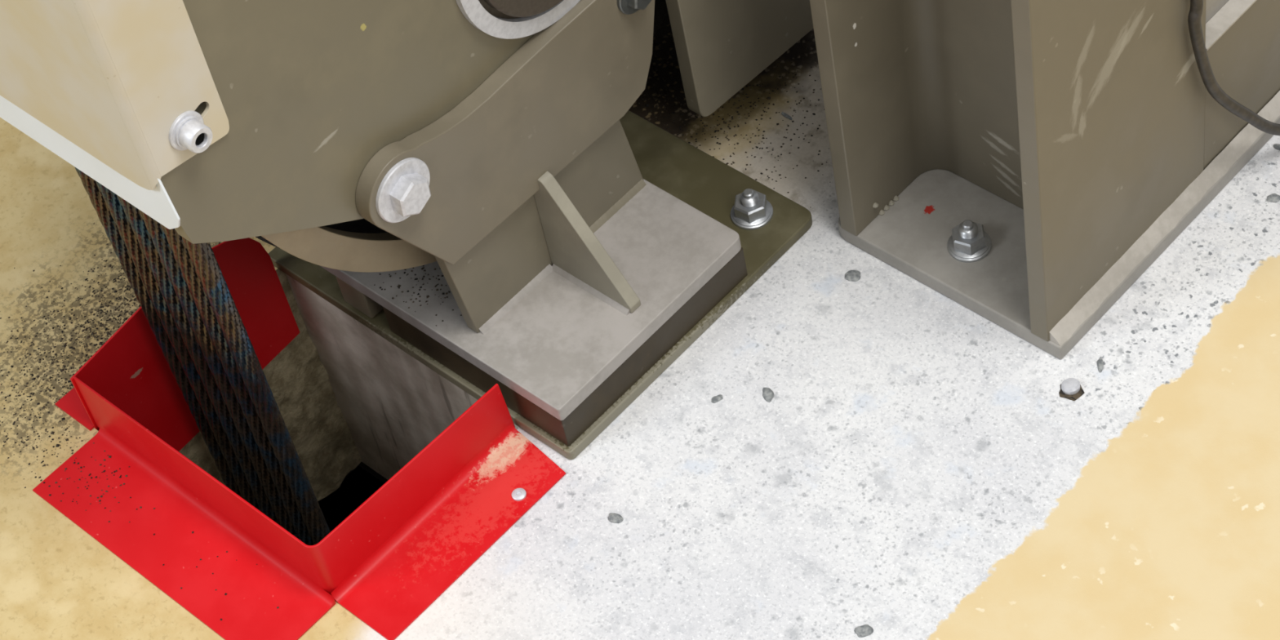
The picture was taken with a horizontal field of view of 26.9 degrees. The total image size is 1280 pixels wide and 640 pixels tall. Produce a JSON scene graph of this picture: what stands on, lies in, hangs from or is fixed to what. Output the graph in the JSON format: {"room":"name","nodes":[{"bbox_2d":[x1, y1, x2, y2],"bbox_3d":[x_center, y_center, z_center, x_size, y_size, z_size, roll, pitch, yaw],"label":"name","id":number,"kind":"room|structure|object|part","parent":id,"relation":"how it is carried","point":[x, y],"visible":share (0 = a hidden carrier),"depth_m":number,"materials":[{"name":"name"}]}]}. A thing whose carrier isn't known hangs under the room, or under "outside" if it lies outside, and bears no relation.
{"room":"elevator machine room","nodes":[
{"label":"elevator machine room","id":0,"kind":"room"},
{"bbox_2d":[178,268,361,501],"bbox_3d":[-0.347,0.101,2.248,0.041,0.266,0.265,31,62,31],"label":"wall","id":1,"kind":"structure","parent":0,"point":[320,433],"depth_m":2.28,"materials":[{"name":"concrete"}]},
{"bbox_2d":[318,462,388,531],"bbox_3d":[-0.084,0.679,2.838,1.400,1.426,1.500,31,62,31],"label":"hole","id":2,"kind":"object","parent":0,"point":[362,482],"depth_m":3.40,"materials":[{"name":"black"}]},
{"bbox_2d":[285,274,519,479],"bbox_3d":[-0.161,0.091,2.216,0.278,0.262,0.030,31,62,31],"label":"wall","id":3,"kind":"structure","parent":0,"point":[393,406],"depth_m":2.21,"materials":[{"name":"grey concrete"}]},
{"bbox_2d":[0,13,1279,639],"bbox_3d":[-0.072,-0.215,2.283,5.800,0.001,5.800,31,62,31],"label":"floor","id":4,"kind":"structure","parent":0,"point":[916,467],"depth_m":1.98,"materials":[{"name":"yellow concrete"}]},
{"bbox_2d":[32,237,565,639],"bbox_3d":[-0.277,0.114,2.056,0.382,0.166,0.268,31,62,31],"label":"metal frame","id":5,"kind":"object","parent":4,"relation":"on","point":[405,545],"depth_m":2.00,"materials":[{"name":"metal"}]},
{"bbox_2d":[43,442,279,620],"bbox_3d":[-0.359,0.164,2.018,0.239,0.001,0.058,31,62,31],"label":"grains","id":6,"kind":"object","parent":5,"relation":"on","point":[109,456],"visible":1,"depth_m":2.06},
{"bbox_3d":[-0.361,0.027,2.145,0.002,0.166,0.198,31,62,31],"label":"panel","id":7,"kind":"part","parent":5,"relation":"part of","materials":[{"name":"red metal"}]},
{"bbox_2d":[0,26,830,488],"bbox_3d":[-0.200,-0.107,2.216,0.950,0.002,0.451,-13,49,0],"label":"grains","id":8,"kind":"object","parent":4,"relation":"on","point":[108,333],"visible":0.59,"depth_m":2.17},
{"bbox_2d":[268,110,812,459],"bbox_3d":[-0.081,-0.065,2.152,0.345,0.010,0.292,31,62,31],"label":"base plate","id":9,"kind":"object","parent":4,"relation":"on","point":[683,171],"visible":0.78,"depth_m":2.13,"materials":[{"name":"metal"}]},
{"bbox_2d":[335,247,747,446],"bbox_3d":[-0.078,-0.035,2.099,0.249,0.032,0.207,31,62,31],"label":"pad","id":10,"kind":"object","parent":9,"relation":"on","point":[567,430],"visible":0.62,"depth_m":2.04,"materials":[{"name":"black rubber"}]},
{"bbox_2d":[0,0,813,420],"bbox_3d":[-0.245,-0.550,1.949,0.795,0.915,0.875,31,62,31],"label":"machine","id":11,"kind":"object","parent":10,"relation":"on","point":[484,144],"depth_m":1.90,"materials":[{"name":"green paint"}]},
{"bbox_3d":[-0.494,-0.333,1.617,0.406,0.516,0.003,31,62,31],"label":"panel","id":12,"kind":"part","parent":11,"relation":"part of","materials":[{"name":"beige metal"}]},
{"bbox_2d":[0,95,180,229],"bbox_3d":[-0.449,-0.162,1.818,0.416,0.059,0.002,31,62,31],"label":"sheet","id":13,"kind":"object","parent":11,"relation":"attached to","point":[156,203],"visible":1,"depth_m":1.76,"materials":[{"name":"white metal"}]},
{"bbox_3d":[-0.466,-0.348,1.624,0.428,0.516,0.065,31,62,31],"label":"machine guard","id":14,"kind":"part","parent":11,"relation":"part of","materials":[{"name":"beige metal"}]},
{"bbox_3d":[-0.321,-0.266,1.520,0.003,0.506,0.059,31,62,31],"label":"panel","id":15,"kind":"part","parent":11,"relation":"part of","materials":[{"name":"beige metal"}]},
{"bbox_2d":[74,166,243,498],"bbox_3d":[-0.260,0.051,2.256,0.029,1.558,0.258,31,62,31],"label":"rope","id":16,"kind":"object","parent":11,"relation":"hanging from","point":[95,196],"visible":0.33,"depth_m":2.05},
{"bbox_2d":[95,181,261,511],"bbox_3d":[-0.243,0.062,2.244,0.028,1.558,0.258,31,62,31],"label":"rope","id":17,"kind":"object","parent":11,"relation":"hanging from","point":[111,199],"visible":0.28,"depth_m":2.04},
{"bbox_2d":[168,110,212,153],"bbox_3d":[-0.281,-0.116,1.685,0.016,0.027,0.027,31,62,31],"label":"bolt","id":18,"kind":"object","parent":11,"relation":"in","point":[190,131],"depth_m":1.68,"materials":[{"name":"silver metal"}]},
{"bbox_2d":[116,195,279,524],"bbox_3d":[-0.229,0.070,2.234,0.026,1.558,0.258,29,61,30],"label":"rope","id":19,"kind":"object","parent":11,"relation":"hanging from","point":[139,228],"visible":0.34,"depth_m":2.02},
{"bbox_2d":[137,208,298,538],"bbox_3d":[-0.211,0.081,2.221,0.025,1.558,0.258,29,61,30],"label":"rope","id":20,"kind":"object","parent":11,"relation":"hanging from","point":[159,239],"visible":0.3,"depth_m":2.01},
{"bbox_2d":[160,223,313,545],"bbox_3d":[-0.194,0.091,2.209,0.023,1.558,0.258,30,61,30],"label":"rope","id":21,"kind":"object","parent":11,"relation":"hanging from","point":[181,255],"visible":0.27,"depth_m":2.00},
{"bbox_2d":[182,236,330,545],"bbox_3d":[-0.176,0.102,2.197,0.021,1.558,0.258,30,61,31],"label":"rope","id":22,"kind":"object","parent":11,"relation":"hanging from","point":[208,270],"visible":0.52,"depth_m":1.98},
{"bbox_3d":[-0.197,-0.336,1.653,0.015,0.755,0.420,31,62,31],"label":"plate","id":23,"kind":"part","parent":11,"relation":"part of","materials":[{"name":"green paint"}]},
{"bbox_2d":[375,157,431,222],"bbox_3d":[-0.160,-0.087,1.859,0.015,0.049,0.049,31,62,31],"label":"bolt","id":24,"kind":"object","parent":11,"relation":"in","point":[402,184],"depth_m":1.85,"materials":[{"name":"metal"}]},
{"bbox_2d":[373,265,462,326],"bbox_3d":[-0.156,-0.079,2.110,0.186,0.002,0.163,31,62,31],"label":"foot grit","id":25,"kind":"object","parent":11,"relation":"on","point":[423,268],"visible":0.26,"depth_m":2.07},
{"bbox_3d":[-0.088,-0.144,1.942,0.015,0.138,0.296,31,62,31],"label":"support arm","id":26,"kind":"part","parent":11,"relation":"part of","materials":[{"name":"green paint"}]},
{"bbox_3d":[-0.114,-0.070,2.105,0.341,0.014,0.210,31,62,31],"label":"foot plate","id":27,"kind":"part","parent":11,"relation":"part of","materials":[{"name":"grey metal"}]},
{"bbox_3d":[-0.074,-0.080,2.031,0.011,0.097,0.200,31,62,31],"label":"web plate","id":28,"kind":"part","parent":11,"relation":"part of","materials":[{"name":"green paint"}]},
{"bbox_2d":[617,0,651,14],"bbox_3d":[-0.001,-0.238,1.958,0.012,0.034,0.034,31,62,31],"label":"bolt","id":29,"kind":"object","parent":11,"relation":"in","point":[624,6],"depth_m":1.96,"materials":[{"name":"metal"}]},
{"bbox_3d":[0.114,-0.469,1.976,0.015,0.666,0.360,31,62,31],"label":"frame plate","id":30,"kind":"part","parent":11,"relation":"part of","materials":[{"name":"green paint"}]},
{"bbox_2d":[730,188,773,230],"bbox_3d":[0.087,-0.092,2.118,0.034,0.026,0.034,-13,49,1],"label":"bolt","id":31,"kind":"object","parent":9,"relation":"on","point":[751,210],"visible":1,"depth_m":2.12,"materials":[{"name":"metal"}]},
{"bbox_2d":[607,512,623,523],"bbox_3d":[-0.018,0.145,1.968,0.012,0.002,0.008,7,52,17],"label":"pebble","id":32,"kind":"object","parent":4,"relation":"on","point":[613,517],"visible":1,"depth_m":1.97,"materials":[{"name":"grey stone"}]},
{"bbox_2d":[711,394,723,403],"bbox_3d":[0.058,0.059,2.026,0.010,0.001,0.006,-26,50,-11],"label":"pebble","id":33,"kind":"object","parent":4,"relation":"on","point":[715,399],"visible":1,"depth_m":2.02,"materials":[{"name":"grey stone"}]},
{"bbox_2d":[762,387,773,402],"bbox_3d":[0.096,0.056,2.021,0.013,0.002,0.011,31,62,31],"label":"pebble","id":34,"kind":"object","parent":4,"relation":"on","point":[767,393],"visible":1,"depth_m":2.02,"materials":[{"name":"grey stone"}]},
{"bbox_2d":[781,111,791,119],"bbox_3d":[0.121,-0.168,2.205,0.012,0.002,0.004,31,62,31],"label":"pebble","id":35,"kind":"object","parent":4,"relation":"on","point":[785,115],"visible":1,"depth_m":2.20,"materials":[{"name":"grey stone"}]},
{"bbox_2d":[844,270,860,281],"bbox_3d":[0.165,-0.035,2.083,0.012,0.002,0.012,-2,50,10],"label":"pebble","id":36,"kind":"object","parent":4,"relation":"on","point":[851,275],"visible":1,"depth_m":2.08,"materials":[{"name":"grey stone"}]},
{"bbox_2d":[853,624,873,637],"bbox_3d":[0.157,0.217,1.873,0.013,0.002,0.010,-20,49,-6],"label":"pebble","id":37,"kind":"object","parent":4,"relation":"on","point":[864,630],"visible":1,"depth_m":1.87,"materials":[{"name":"grey stone"}]},
{"bbox_2d":[809,0,1279,359],"bbox_3d":[0.390,-0.517,1.851,0.221,0.900,0.672,31,62,31],"label":"frame","id":38,"kind":"structure","parent":4,"relation":"on","point":[1072,131],"depth_m":1.99,"materials":[{"name":"green paint"}]},
{"bbox_2d":[946,219,991,262],"bbox_3d":[0.252,-0.066,2.056,0.034,0.026,0.034,31,62,31],"label":"bolt","id":39,"kind":"object","parent":38,"relation":"attached to","point":[968,242],"visible":1,"depth_m":2.05,"materials":[{"name":"metal"}]},
{"bbox_3d":[0.456,-0.235,2.186,0.221,0.015,0.672,31,62,31],"label":"foot plate","id":40,"kind":"part","parent":38,"relation":"part of","materials":[{"name":"grey metal"}]},
{"bbox_2d":[1187,0,1279,135],"bbox_3d":[0.696,-0.239,1.875,0.616,0.420,0.140,4,51,14],"label":"power cable","id":41,"kind":"object","parent":38,"relation":"attached to","point":[1196,9],"visible":1,"depth_m":1.97,"materials":[{"name":"black rubber"}]},
{"bbox_2d":[1203,0,1279,170],"bbox_3d":[0.565,-0.344,2.085,0.031,0.245,0.471,31,62,31],"label":"beam","id":42,"kind":"structure","parent":38,"relation":"attached to","point":[1242,37],"depth_m":2.03,"materials":[{"name":"grey metal"}]},
{"bbox_3d":[0.559,-0.347,2.089,0.015,0.245,0.471,31,62,31],"label":"plate","id":43,"kind":"part","parent":42,"relation":"part of","materials":[{"name":"grey metal"}]},
{"bbox_2d":[1058,377,1084,400],"bbox_3d":[0.319,0.050,1.979,0.019,0.006,0.020,31,62,31],"label":"bolt","id":44,"kind":"object","parent":4,"relation":"on","point":[1071,388],"visible":1,"depth_m":1.98,"materials":[{"name":"metal"}]},
{"bbox_2d":[1097,357,1103,373],"bbox_3d":[0.342,0.033,1.991,0.005,0.002,0.014,-4,50,8],"label":"pebble","id":45,"kind":"object","parent":4,"relation":"on","point":[1100,362],"visible":1,"depth_m":1.99,"materials":[{"name":"grey stone"}]},
{"bbox_2d":[1266,193,1279,202],"bbox_3d":[0.490,-0.094,2.070,0.010,0.002,0.010,31,62,31],"label":"pebble","id":46,"kind":"object","parent":4,"relation":"on","point":[1273,197],"visible":1,"depth_m":2.07,"materials":[{"name":"grey stone"}]},
{"bbox_2d":[1273,143,1279,150],"bbox_3d":[0.505,-0.136,2.101,0.016,0.002,0.006,18,56,24],"label":"pebble","id":47,"kind":"object","parent":4,"relation":"on","point":[1277,146],"visible":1,"depth_m":2.10,"materials":[{"name":"grey stone"}]}
]}

